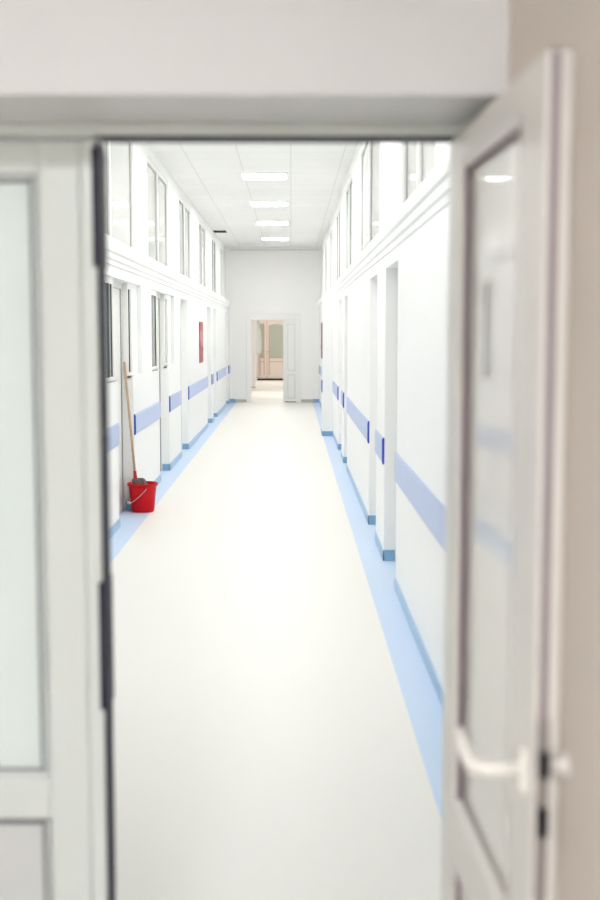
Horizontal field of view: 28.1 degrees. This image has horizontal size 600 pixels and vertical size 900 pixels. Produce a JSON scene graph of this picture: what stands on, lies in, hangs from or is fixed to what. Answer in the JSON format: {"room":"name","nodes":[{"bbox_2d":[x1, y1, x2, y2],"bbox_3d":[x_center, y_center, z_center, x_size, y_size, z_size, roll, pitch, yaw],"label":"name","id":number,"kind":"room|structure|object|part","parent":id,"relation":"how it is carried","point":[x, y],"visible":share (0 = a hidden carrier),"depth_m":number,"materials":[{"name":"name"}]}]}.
{"room":"hospital interior","nodes":[
{"label":"hospital interior","id":0,"kind":"room"},
{"bbox_2d":[79,141,229,527],"bbox_3d":[-1.789,-1.700,15.475,0.415,3.680,26.240,0,6,0],"label":"wall","id":1,"kind":"structure","parent":0,"point":[143,386],"depth_m":14.84,"materials":[{"name":"white paint"}]},
{"bbox_2d":[107,276,114,382],"bbox_3d":[-1.576,-0.978,9.820,0.070,0.880,0.520,0,6,0],"label":"window","id":2,"kind":"structure","parent":1,"relation":"in","point":[110,306],"depth_m":10.01,"materials":[{"name":"grey glass"}]},
{"bbox_3d":[-1.587,-0.989,9.941,0.010,0.770,0.207,0,6,0],"label":"pane","id":3,"kind":"part","parent":2,"relation":"part of","materials":[{"name":"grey glass"}]},
{"bbox_2d":[109,423,119,450],"bbox_3d":[-1.506,0.202,6.708,0.017,0.193,6.935,0,6,0],"label":"guard","id":4,"kind":"object","parent":1,"relation":"attached to","point":[114,440],"visible":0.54,"depth_m":9.88,"materials":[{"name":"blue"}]},
{"bbox_2d":[100,141,133,251],"bbox_3d":[-1.678,-2.361,10.357,0.082,1.130,3.000,0,6,0],"label":"window","id":5,"kind":"structure","parent":1,"relation":"in","point":[119,156],"depth_m":11.15,"materials":[{"name":"white glass"}]},
{"bbox_3d":[-1.665,-2.289,9.619,0.016,1.020,1.405,0,6,0],"label":"pane","id":6,"kind":"part","parent":5,"relation":"part of","materials":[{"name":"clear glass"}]},
{"bbox_3d":[-1.676,-2.433,11.097,0.016,1.020,1.405,0,6,0],"label":"pane","id":7,"kind":"part","parent":5,"relation":"part of","materials":[{"name":"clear glass"}]},
{"bbox_2d":[113,280,124,512],"bbox_3d":[-1.662,-0.440,10.640,0.145,2.110,1.010,0,6,0],"label":"door","id":8,"kind":"structure","parent":1,"relation":"in","point":[117,286],"depth_m":10.98,"materials":[{"name":"white"}]},
{"bbox_2d":[122,283,132,378],"bbox_3d":[-1.604,-1.114,11.218,0.070,0.880,0.270,0,6,0],"label":"window","id":9,"kind":"structure","parent":1,"relation":"in","point":[126,287],"depth_m":11.11,"materials":[{"name":"grey glass"}]},
{"bbox_2d":[134,401,160,434],"bbox_3d":[-1.548,-0.341,12.276,0.017,0.193,2.185,0,6,0],"label":"guard","id":10,"kind":"object","parent":1,"relation":"attached to","point":[146,417],"visible":1,"depth_m":12.06,"materials":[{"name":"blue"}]},
{"bbox_2d":[151,290,159,372],"bbox_3d":[-1.592,-1.285,12.975,0.070,0.880,0.620,0,6,0],"label":"window","id":11,"kind":"structure","parent":1,"relation":"in","point":[153,292],"depth_m":13.19,"materials":[{"name":"grey glass"}]},
{"bbox_3d":[-1.601,-1.273,12.854,0.010,0.770,0.306,0,6,0],"label":"pane","id":12,"kind":"part","parent":11,"relation":"part of","materials":[{"name":"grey glass"}]},
{"bbox_3d":[-1.603,-1.300,13.131,0.010,0.770,0.236,0,6,0],"label":"pane","id":13,"kind":"part","parent":11,"relation":"part of","materials":[{"name":"grey glass"}]},
{"bbox_2d":[147,157,167,268],"bbox_3d":[-1.706,-2.725,14.090,0.082,1.130,2.200,0,6,0],"label":"window","id":14,"kind":"structure","parent":1,"relation":"in","point":[156,182],"depth_m":14.07,"materials":[{"name":"white"}]},
{"bbox_3d":[-1.695,-2.672,13.550,0.016,1.020,1.005,0,6,0],"label":"pane","id":15,"kind":"part","parent":14,"relation":"part of","materials":[{"name":"clear glass"}]},
{"bbox_3d":[-1.703,-2.778,14.630,0.016,1.020,1.005,0,6,0],"label":"pane","id":16,"kind":"part","parent":14,"relation":"part of","materials":[{"name":"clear glass"}]},
{"bbox_2d":[157,293,161,470],"bbox_3d":[-1.686,-0.753,13.855,0.145,2.110,1.030,0,6,0],"label":"door","id":17,"kind":"structure","parent":1,"relation":"in","point":[158,295],"depth_m":14.29,"materials":[{"name":"white"}]},
{"bbox_2d":[160,294,167,367],"bbox_3d":[-1.629,-1.433,14.488,0.070,0.880,0.360,0,6,0],"label":"window","id":18,"kind":"structure","parent":1,"relation":"in","point":[163,298],"depth_m":14.33,"materials":[{"name":"grey glass"}]},
{"bbox_3d":[-1.639,-1.436,14.524,0.010,0.770,0.217,0,6,0],"label":"pane","id":19,"kind":"part","parent":18,"relation":"part of","materials":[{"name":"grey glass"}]},
{"bbox_2d":[107,239,230,309],"bbox_3d":[-1.610,-2.153,15.432,0.142,0.190,26.239,0,6,0],"label":"trim","id":20,"kind":"structure","parent":1,"relation":"attached to","point":[119,256],"depth_m":12.62,"materials":[{"name":"white paint"}]},
{"bbox_2d":[110,399,229,536],"bbox_3d":[-1.620,0.093,15.651,0.093,0.078,26.240,0,6,0],"label":"baseboard","id":21,"kind":"structure","parent":1,"relation":"attached to","point":[165,467],"depth_m":15.26,"materials":[{"name":"blue plastic"}]},
{"bbox_2d":[169,390,181,411],"bbox_3d":[-1.570,-0.625,15.187,0.017,0.193,1.555,0,6,0],"label":"guard","id":22,"kind":"object","parent":1,"relation":"attached to","point":[175,400],"visible":1,"depth_m":15.09,"materials":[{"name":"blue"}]},
{"bbox_2d":[180,300,181,449],"bbox_3d":[-1.706,-1.010,16.488,0.145,2.110,1.100,0,6,0],"label":"door","id":23,"kind":"structure","parent":1,"relation":"in","point":[180,300],"depth_m":17.03,"materials":[{"name":"white"}]},
{"bbox_2d":[179,196,190,280],"bbox_3d":[-1.732,-3.070,17.623,0.082,1.130,1.900,0,6,0],"label":"window","id":24,"kind":"structure","parent":1,"relation":"in","point":[184,210],"depth_m":17.61,"materials":[{"name":"white"}]},
{"bbox_3d":[-1.722,-3.024,17.158,0.016,1.020,0.855,0,6,0],"label":"pane","id":25,"kind":"part","parent":24,"relation":"part of","materials":[{"name":"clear glass"}]},
{"bbox_3d":[-1.729,-3.115,18.088,0.016,1.020,0.855,0,6,0],"label":"pane","id":26,"kind":"part","parent":24,"relation":"part of","materials":[{"name":"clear glass"}]},
{"bbox_2d":[188,376,207,399],"bbox_3d":[-1.599,-1.002,19.056,0.017,0.193,3.970,0,6,0],"label":"guard","id":27,"kind":"object","parent":1,"relation":"attached to","point":[194,389],"visible":1,"depth_m":18.64,"materials":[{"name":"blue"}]},
{"bbox_2d":[199,322,202,362],"bbox_3d":[-1.601,-1.749,19.481,0.020,0.660,0.700,0,6,0],"label":"fire extinguisher cabinet","id":28,"kind":"object","parent":1,"relation":"attached to","point":[200,323],"visible":1,"depth_m":19.30,"materials":[{"name":"red"}]},
{"bbox_3d":[-1.595,-1.821,19.474,0.002,0.251,0.460,0,6,0],"label":"pane","id":29,"kind":"part","parent":28,"relation":"part of","materials":[{"name":"white"}]},
{"bbox_2d":[199,221,205,288],"bbox_3d":[-1.758,-3.409,21.106,0.082,1.130,1.700,0,6,0],"label":"window","id":30,"kind":"structure","parent":1,"relation":"in","point":[202,230],"depth_m":21.14,"materials":[{"name":"white glass"}]},
{"bbox_3d":[-1.748,-3.369,20.691,0.016,1.020,0.755,0,6,0],"label":"pane","id":31,"kind":"part","parent":30,"relation":"part of","materials":[{"name":"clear glass"}]},
{"bbox_3d":[-1.754,-3.450,21.522,0.016,1.020,0.755,0,6,0],"label":"pane","id":32,"kind":"part","parent":30,"relation":"part of","materials":[{"name":"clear glass"}]},
{"bbox_2d":[211,373,213,384],"bbox_3d":[-1.623,-1.321,22.326,0.017,0.193,0.480,0,6,0],"label":"guard","id":33,"kind":"object","parent":1,"relation":"attached to","point":[212,375],"visible":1,"depth_m":22.20,"materials":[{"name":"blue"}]},
{"bbox_2d":[212,237,215,293],"bbox_3d":[-1.782,-3.720,24.291,0.082,1.130,1.300,0,6,0],"label":"window","id":34,"kind":"structure","parent":1,"relation":"in","point":[213,239],"depth_m":24.30,"materials":[{"name":"white"}]},
{"bbox_3d":[-1.773,-3.689,23.975,0.016,1.020,0.555,0,6,0],"label":"pane","id":35,"kind":"part","parent":34,"relation":"part of","materials":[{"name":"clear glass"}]},
{"bbox_3d":[-1.778,-3.751,24.607,0.016,1.020,0.555,0,6,0],"label":"pane","id":36,"kind":"part","parent":34,"relation":"part of","materials":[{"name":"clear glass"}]},
{"bbox_2d":[220,246,222,297],"bbox_3d":[-1.801,-3.962,26.779,0.082,1.130,1.100,0,6,0],"label":"window","id":37,"kind":"structure","parent":1,"relation":"in","point":[221,269],"depth_m":27.24,"materials":[{"name":"white glass"}]},
{"bbox_2d":[217,367,225,380],"bbox_3d":[-1.645,-1.609,25.277,0.017,0.193,3.310,0,6,0],"label":"guard","id":38,"kind":"object","parent":1,"relation":"attached to","point":[221,373],"visible":1,"depth_m":25.07,"materials":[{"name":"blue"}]},
{"bbox_2d":[147,143,357,246],"bbox_3d":[-0.516,-3.584,15.321,3.000,0.100,26.600,0,6,0],"label":"ceiling","id":39,"kind":"structure","parent":0,"point":[209,175],"depth_m":16.59,"materials":[{"name":"tile"}]},
{"bbox_2d":[240,172,287,179],"bbox_3d":[-0.458,-3.543,15.527,0.600,0.020,0.600,0,6,0],"label":"recessed light","id":40,"kind":"object","parent":39,"relation":"in","point":[245,175],"visible":1,"depth_m":15.43,"materials":[{"name":"white plastic"}]},
{"bbox_2d":[242,174,285,178],"bbox_3d":[-0.458,-3.546,15.526,0.560,0.014,0.560,0,6,0],"label":"diffuser","id":41,"kind":"object","parent":40,"relation":"attached to","point":[244,176],"depth_m":15.53,"materials":[{"name":"white plastic"}]},
{"bbox_2d":[250,201,287,206],"bbox_3d":[-0.483,-3.869,18.860,0.600,0.020,0.600,0,6,0],"label":"recessed light","id":42,"kind":"object","parent":39,"relation":"in","point":[252,203],"visible":1,"depth_m":18.77,"materials":[{"name":"white plastic"}]},
{"bbox_2d":[251,203,286,205],"bbox_3d":[-0.483,-3.872,18.860,0.560,0.014,0.560,0,6,0],"label":"diffuser","id":43,"kind":"object","parent":42,"relation":"attached to","point":[252,204],"depth_m":18.91,"materials":[{"name":"white plastic"}]},
{"bbox_2d":[256,221,288,224],"bbox_3d":[-0.508,-4.189,22.145,0.600,0.020,0.600,0,6,0],"label":"recessed light","id":44,"kind":"object","parent":39,"relation":"in","point":[257,222],"visible":1,"depth_m":22.00,"materials":[{"name":"white plastic"}]},
{"bbox_2d":[261,237,288,239],"bbox_3d":[-0.535,-4.543,25.778,0.600,0.020,0.600,0,6,0],"label":"recessed light","id":45,"kind":"object","parent":39,"relation":"in","point":[262,238],"visible":1,"depth_m":25.72,"materials":[{"name":"white plastic"}]},
{"bbox_2d":[262,238,287,239],"bbox_3d":[-0.535,-4.546,25.777,0.560,0.014,0.560,0,6,0],"label":"diffuser","id":46,"kind":"object","parent":45,"relation":"attached to","point":[262,238],"depth_m":25.86,"materials":[{"name":"white plastic"}]},
{"bbox_2d":[251,320,255,386],"bbox_3d":[-1.596,-3.358,35.471,0.540,3.100,13.520,0,6,0],"label":"wall","id":47,"kind":"structure","parent":0,"point":[253,322],"depth_m":35.88,"materials":[{"name":"white paint"}]},
{"bbox_2d":[257,321,261,353],"bbox_3d":[-1.233,-3.384,36.149,0.078,0.981,0.187,3,7,31],"label":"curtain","id":48,"kind":"object","parent":47,"relation":"hanging from","point":[259,340],"visible":1,"depth_m":36.15,"materials":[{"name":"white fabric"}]},
{"bbox_2d":[0,0,509,123],"bbox_3d":[-0.617,-0.410,2.246,3.400,3.680,0.360,0,6,0],"label":"wall","id":49,"kind":"structure","parent":0,"point":[62,61],"depth_m":2.04,"materials":[{"name":"paint"}]},
{"bbox_2d":[0,140,115,899],"bbox_3d":[-0.760,0.399,2.473,0.737,2.026,0.084,0,6,0],"label":"door","id":50,"kind":"structure","parent":49,"relation":"in","point":[57,791],"depth_m":2.43,"materials":[{"name":"white"}]},
{"bbox_3d":[-0.772,0.065,2.441,0.513,1.229,0.010,0,6,0],"label":"pane","id":51,"kind":"part","parent":50,"relation":"part of","materials":[{"name":"clear glass"}]},
{"bbox_3d":[-0.772,1.030,2.538,0.513,0.538,0.016,0,6,0],"label":"infill panel","id":52,"kind":"part","parent":50,"relation":"part of","materials":[{"name":"white"}]},
{"bbox_3d":[-0.399,-0.034,2.433,0.016,1.125,0.084,0,6,0],"label":"strike plate","id":53,"kind":"part","parent":50,"relation":"part of","materials":[{"name":"metal"}]},
{"bbox_2d":[0,123,468,899],"bbox_3d":[-0.412,0.385,2.463,1.531,2.055,0.075,0,6,0],"label":"trim","id":54,"kind":"structure","parent":49,"relation":"attached to","point":[104,132],"depth_m":2.33,"materials":[{"name":"painted metal"},{"name":"white paint"}]},
{"bbox_2d":[256,320,256,379],"bbox_3d":[-0.816,-4.005,42.105,2.200,3.100,0.200,0,6,0],"label":"wall","id":55,"kind":"structure","parent":0,"point":[256,320],"depth_m":42.05,"materials":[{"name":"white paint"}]},
{"bbox_2d":[257,320,282,379],"bbox_3d":[-0.754,-3.565,41.977,1.480,2.250,0.141,0,6,0],"label":"door","id":56,"kind":"structure","parent":55,"relation":"in","point":[270,360],"depth_m":42.00,"materials":[{"name":"beige wood"}]},
{"bbox_3d":[-1.325,-3.829,41.973,0.140,1.195,0.010,0,6,0],"label":"pane","id":57,"kind":"part","parent":56,"relation":"part of","materials":[{"name":"grey glass"}]},
{"bbox_3d":[-0.755,-3.599,42.015,1.480,2.190,0.060,0,6,0],"label":"frame","id":58,"kind":"part","parent":56,"relation":"part of","materials":[{"name":"beige wood"}]},
{"bbox_3d":[-1.325,-2.866,42.068,0.140,0.480,0.017,0,6,0],"label":"infill panel","id":59,"kind":"part","parent":56,"relation":"part of","materials":[{"name":"beige wood"}]},
{"bbox_3d":[-0.755,-2.478,42.109,1.480,0.060,0.090,0,6,0],"label":"kick plate","id":60,"kind":"part","parent":56,"relation":"part of","materials":[{"name":"black metal"}]},
{"bbox_3d":[-0.832,-3.829,41.977,0.495,1.195,0.010,0,6,0],"label":"pane","id":61,"kind":"part","parent":56,"relation":"part of","materials":[{"name":"grey glass"}]},
{"bbox_3d":[-0.832,-2.866,42.072,0.495,0.480,0.017,0,6,0],"label":"infill panel","id":62,"kind":"part","parent":56,"relation":"part of","materials":[{"name":"beige wood"}]},
{"bbox_2d":[225,247,320,401],"bbox_3d":[-0.615,-2.982,28.632,3.000,3.680,0.180,0,6,0],"label":"wall","id":63,"kind":"structure","parent":0,"point":[257,281],"depth_m":28.48,"materials":[{"name":"paint"}]},
{"bbox_2d":[246,313,300,401],"bbox_3d":[-0.630,-2.202,28.665,1.290,2.120,0.145,0,6,0],"label":"door","id":64,"kind":"structure","parent":63,"relation":"in","point":[291,321],"depth_m":28.60,"materials":[{"name":"white painted wood"}]},
{"bbox_3d":[-0.207,-2.449,28.622,0.165,1.100,0.010,0,6,0],"label":"pane","id":65,"kind":"part","parent":64,"relation":"part of","materials":[{"name":"clear glass"}]},
{"bbox_3d":[-0.207,-1.524,28.713,0.165,0.560,0.016,0,6,0],"label":"infill panel","id":66,"kind":"part","parent":64,"relation":"part of","materials":[{"name":"white"}]},
{"bbox_2d":[230,399,318,401],"bbox_3d":[-0.609,-1.182,28.712,2.140,0.080,0.010,0,6,0],"label":"baseboard","id":67,"kind":"structure","parent":63,"relation":"attached to","point":[231,400],"depth_m":28.71,"materials":[{"name":"blue plastic"}]},
{"bbox_2d":[230,249,318,249],"bbox_3d":[-0.599,-4.734,28.361,2.100,0.030,0.020,0,6,0],"label":"trim","id":68,"kind":"structure","parent":63,"relation":"attached to","point":[230,249],"depth_m":28.35,"materials":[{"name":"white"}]},
{"bbox_2d":[111,380,442,899],"bbox_3d":[-0.824,-0.239,19.965,3.250,0.100,45.000,0,6,0],"label":"floor","id":69,"kind":"structure","parent":0,"point":[278,711],"depth_m":5.53,"materials":[{"name":"beige plastic"}]},
{"bbox_2d":[127,481,157,512],"bbox_3d":[-1.460,0.437,11.141,0.285,0.268,0.290,0,6,0],"label":"bucket","id":70,"kind":"object","parent":69,"relation":"on","point":[142,496],"visible":0.93,"depth_m":11.05,"materials":[{"name":"red plastic"}]},
{"bbox_2d":[123,362,147,483],"bbox_3d":[-1.501,-0.203,11.094,0.164,1.219,0.222,-5,7,-42],"label":"mop","id":71,"kind":"object","parent":70,"relation":"in","point":[135,480],"visible":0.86,"depth_m":11.09,"materials":[{"name":"brown wood"}]},
{"bbox_2d":[133,471,137,478],"bbox_3d":[-1.524,0.244,11.125,0.046,0.106,0.045,0,6,0],"label":"socket","id":72,"kind":"object","parent":71,"relation":"attached to","point":[134,472],"depth_m":11.11,"materials":[{"name":"red plastic"}]},
{"bbox_2d":[319,143,449,686],"bbox_3d":[0.676,-1.702,15.493,0.575,3.680,26.240,0,6,0],"label":"wall","id":73,"kind":"structure","parent":0,"point":[401,390],"depth_m":8.06,"materials":[{"name":"white paint"}]},
{"bbox_2d":[321,322,322,357],"bbox_3d":[0.349,-1.778,19.473,0.020,0.580,0.500,0,6,0],"label":"fire extinguisher cabinet","id":74,"kind":"object","parent":73,"relation":"attached to","point":[322,322],"visible":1,"depth_m":19.28,"materials":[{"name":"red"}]},
{"bbox_3d":[0.347,-1.778,19.473,0.005,0.540,0.460,0,6,0],"label":"door","id":75,"kind":"part","parent":74,"relation":"part of","materials":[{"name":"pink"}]},
{"bbox_2d":[325,239,326,292],"bbox_3d":[0.582,-3.775,24.856,0.082,1.130,1.400,0,6,0],"label":"window","id":76,"kind":"structure","parent":73,"relation":"in","point":[326,239],"depth_m":24.86,"materials":[{"name":"white"}]},
{"bbox_2d":[329,226,331,288],"bbox_3d":[0.604,-3.484,21.870,0.082,1.130,1.800,0,6,0],"label":"window","id":77,"kind":"structure","parent":73,"relation":"in","point":[330,232],"depth_m":22.68,"materials":[{"name":"white"}]},
{"bbox_2d":[332,381,338,399],"bbox_3d":[0.531,-0.910,18.112,0.017,0.193,2.180,0,6,0],"label":"guard","id":78,"kind":"object","parent":73,"relation":"attached to","point":[335,388],"visible":1,"depth_m":17.89,"materials":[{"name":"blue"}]},
{"bbox_2d":[335,205,339,281],"bbox_3d":[0.629,-3.163,18.586,0.082,1.130,2.000,0,6,0],"label":"window","id":79,"kind":"structure","parent":73,"relation":"in","point":[337,274],"depth_m":18.75,"materials":[{"name":"white"}]},
{"bbox_3d":[0.618,-3.211,19.076,0.016,1.020,0.905,0,6,0],"label":"pane","id":80,"kind":"part","parent":79,"relation":"part of","materials":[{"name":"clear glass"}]},
{"bbox_2d":[341,390,343,407],"bbox_3d":[0.550,-0.667,15.618,0.017,0.193,0.750,0,6,0],"label":"guard","id":81,"kind":"object","parent":73,"relation":"attached to","point":[342,392],"visible":1,"depth_m":15.46,"materials":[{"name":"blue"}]},
{"bbox_2d":[345,174,351,269],"bbox_3d":[0.654,-2.834,15.202,0.082,1.130,2.000,0,6,0],"label":"window","id":82,"kind":"structure","parent":73,"relation":"in","point":[348,191],"depth_m":15.19,"materials":[{"name":"white"}]},
{"bbox_3d":[0.643,-2.881,15.692,0.016,1.020,0.905,0,6,0],"label":"pane","id":83,"kind":"part","parent":82,"relation":"part of","materials":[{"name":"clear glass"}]},
{"bbox_3d":[0.651,-2.786,14.712,0.016,1.020,0.905,0,6,0],"label":"pane","id":84,"kind":"part","parent":82,"relation":"part of","materials":[{"name":"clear glass"}]},
{"bbox_2d":[346,397,368,442],"bbox_3d":[0.574,-0.351,12.374,0.017,0.193,4.090,0,6,0],"label":"guard","id":85,"kind":"object","parent":73,"relation":"attached to","point":[355,414],"visible":1,"depth_m":11.80,"materials":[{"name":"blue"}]},
{"bbox_2d":[359,143,379,253],"bbox_3d":[0.684,-2.445,11.221,0.082,1.130,3.000,0,6,0],"label":"window","id":86,"kind":"structure","parent":73,"relation":"in","point":[369,152],"depth_m":11.22,"materials":[{"name":"white"}]},
{"bbox_3d":[0.684,-2.445,11.221,0.082,1.130,3.000,0,6,0],"label":"frame","id":87,"kind":"part","parent":86,"relation":"part of","materials":[{"name":"white plastic"}]},
{"bbox_3d":[0.671,-2.518,11.960,0.016,1.020,1.405,0,6,0],"label":"pane","id":88,"kind":"part","parent":86,"relation":"part of","materials":[{"name":"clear glass"}]},
{"bbox_3d":[0.682,-2.373,10.482,0.016,1.020,1.405,0,6,0],"label":"pane","id":89,"kind":"part","parent":86,"relation":"part of","materials":[{"name":"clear glass"}]},
{"bbox_2d":[375,429,383,463],"bbox_3d":[0.599,-0.030,9.085,0.017,0.193,0.800,0,6,0],"label":"guard","id":90,"kind":"object","parent":73,"relation":"attached to","point":[379,439],"visible":1,"depth_m":9.00,"materials":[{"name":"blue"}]},
{"bbox_2d":[319,400,442,708],"bbox_3d":[0.510,0.091,15.667,0.258,0.078,26.240,0,6,0],"label":"baseboard","id":91,"kind":"structure","parent":73,"relation":"attached to","point":[386,555],"depth_m":7.26,"materials":[{"name":"blue plastic"}]},
{"bbox_2d":[318,152,448,309],"bbox_3d":[0.588,-2.154,15.448,0.142,0.190,26.239,0,6,0],"label":"trim","id":92,"kind":"structure","parent":73,"relation":"attached to","point":[431,196],"depth_m":6.81,"materials":[{"name":"white paint"}]},
{"bbox_2d":[396,306,397,451],"bbox_3d":[0.727,-0.197,8.150,0.145,2.110,0.990,0,6,0],"label":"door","id":93,"kind":"structure","parent":73,"relation":"in","point":[397,306],"depth_m":8.56,"materials":[{"name":"white"}]},
{"bbox_2d":[402,143,434,204],"bbox_3d":[0.717,-2.021,6.867,0.082,1.130,1.850,0,6,0],"label":"window","id":94,"kind":"structure","parent":73,"relation":"in","point":[418,158],"depth_m":7.26,"materials":[{"name":"white glass"}]},
{"bbox_3d":[0.717,-2.021,6.867,0.082,1.130,1.850,0,6,0],"label":"frame","id":95,"kind":"part","parent":94,"relation":"part of","materials":[{"name":"white"}]},
{"bbox_3d":[0.706,-2.065,7.320,0.016,1.020,0.830,0,6,0],"label":"pane","id":96,"kind":"part","parent":94,"relation":"part of","materials":[{"name":"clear glass"}]},
{"bbox_3d":[0.713,-1.977,6.414,0.016,1.020,0.830,0,6,0],"label":"pane","id":97,"kind":"part","parent":94,"relation":"part of","materials":[{"name":"clear glass"}]},
{"bbox_2d":[395,452,444,550],"bbox_3d":[0.627,0.332,5.372,0.017,0.193,4.620,0,6,0],"label":"guard","id":98,"kind":"object","parent":73,"relation":"attached to","point":[427,505],"visible":0.32,"depth_m":6.06,"materials":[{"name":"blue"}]},
{"bbox_2d":[508,0,599,899],"bbox_3d":[0.488,0.173,-0.231,0.228,3.000,4.700,0,6,0],"label":"wall","id":99,"kind":"structure","parent":0,"point":[536,27],"depth_m":1.54,"materials":[{"name":"beige paint"}]},
{"bbox_2d":[442,49,573,899],"bbox_3d":[0.282,0.429,2.038,0.121,1.990,0.783,0,6,-2],"label":"door","id":100,"kind":"structure","parent":99,"relation":"in","point":[511,165],"depth_m":1.88,"materials":[{"name":"white"}]},
{"bbox_3d":[0.330,1.064,2.120,0.020,0.470,0.494,0,6,-2],"label":"infill panel","id":101,"kind":"part","parent":100,"relation":"part of","materials":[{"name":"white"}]},
{"bbox_3d":[0.275,0.449,1.782,0.085,0.060,0.166,0,6,-2],"label":"handle","id":102,"kind":"part","parent":100,"relation":"part of","materials":[{"name":"white metal"}]},
{"bbox_3d":[0.327,0.098,2.026,0.006,1.221,0.494,0,6,-2],"label":"pane","id":103,"kind":"part","parent":100,"relation":"part of","materials":[{"name":"clear glass"}]},
{"bbox_3d":[0.335,0.501,1.664,0.017,0.260,0.003,0,6,-2],"label":"lock plate","id":104,"kind":"part","parent":100,"relation":"part of","materials":[{"name":"silver metal"}]},
{"bbox_2d":[552,753,568,778],"bbox_3d":[0.351,0.427,1.622,0.018,0.034,0.034,0,6,0],"label":"door handle","id":105,"kind":"object","parent":100,"relation":"attached to","point":[561,765],"visible":1,"depth_m":1.61,"materials":[{"name":"white"}]},
{"bbox_3d":[0.356,0.427,1.622,0.008,0.034,0.034,0,6,0],"label":"plate","id":106,"kind":"part","parent":105,"relation":"part of","materials":[{"name":"white metal"}]}
]}

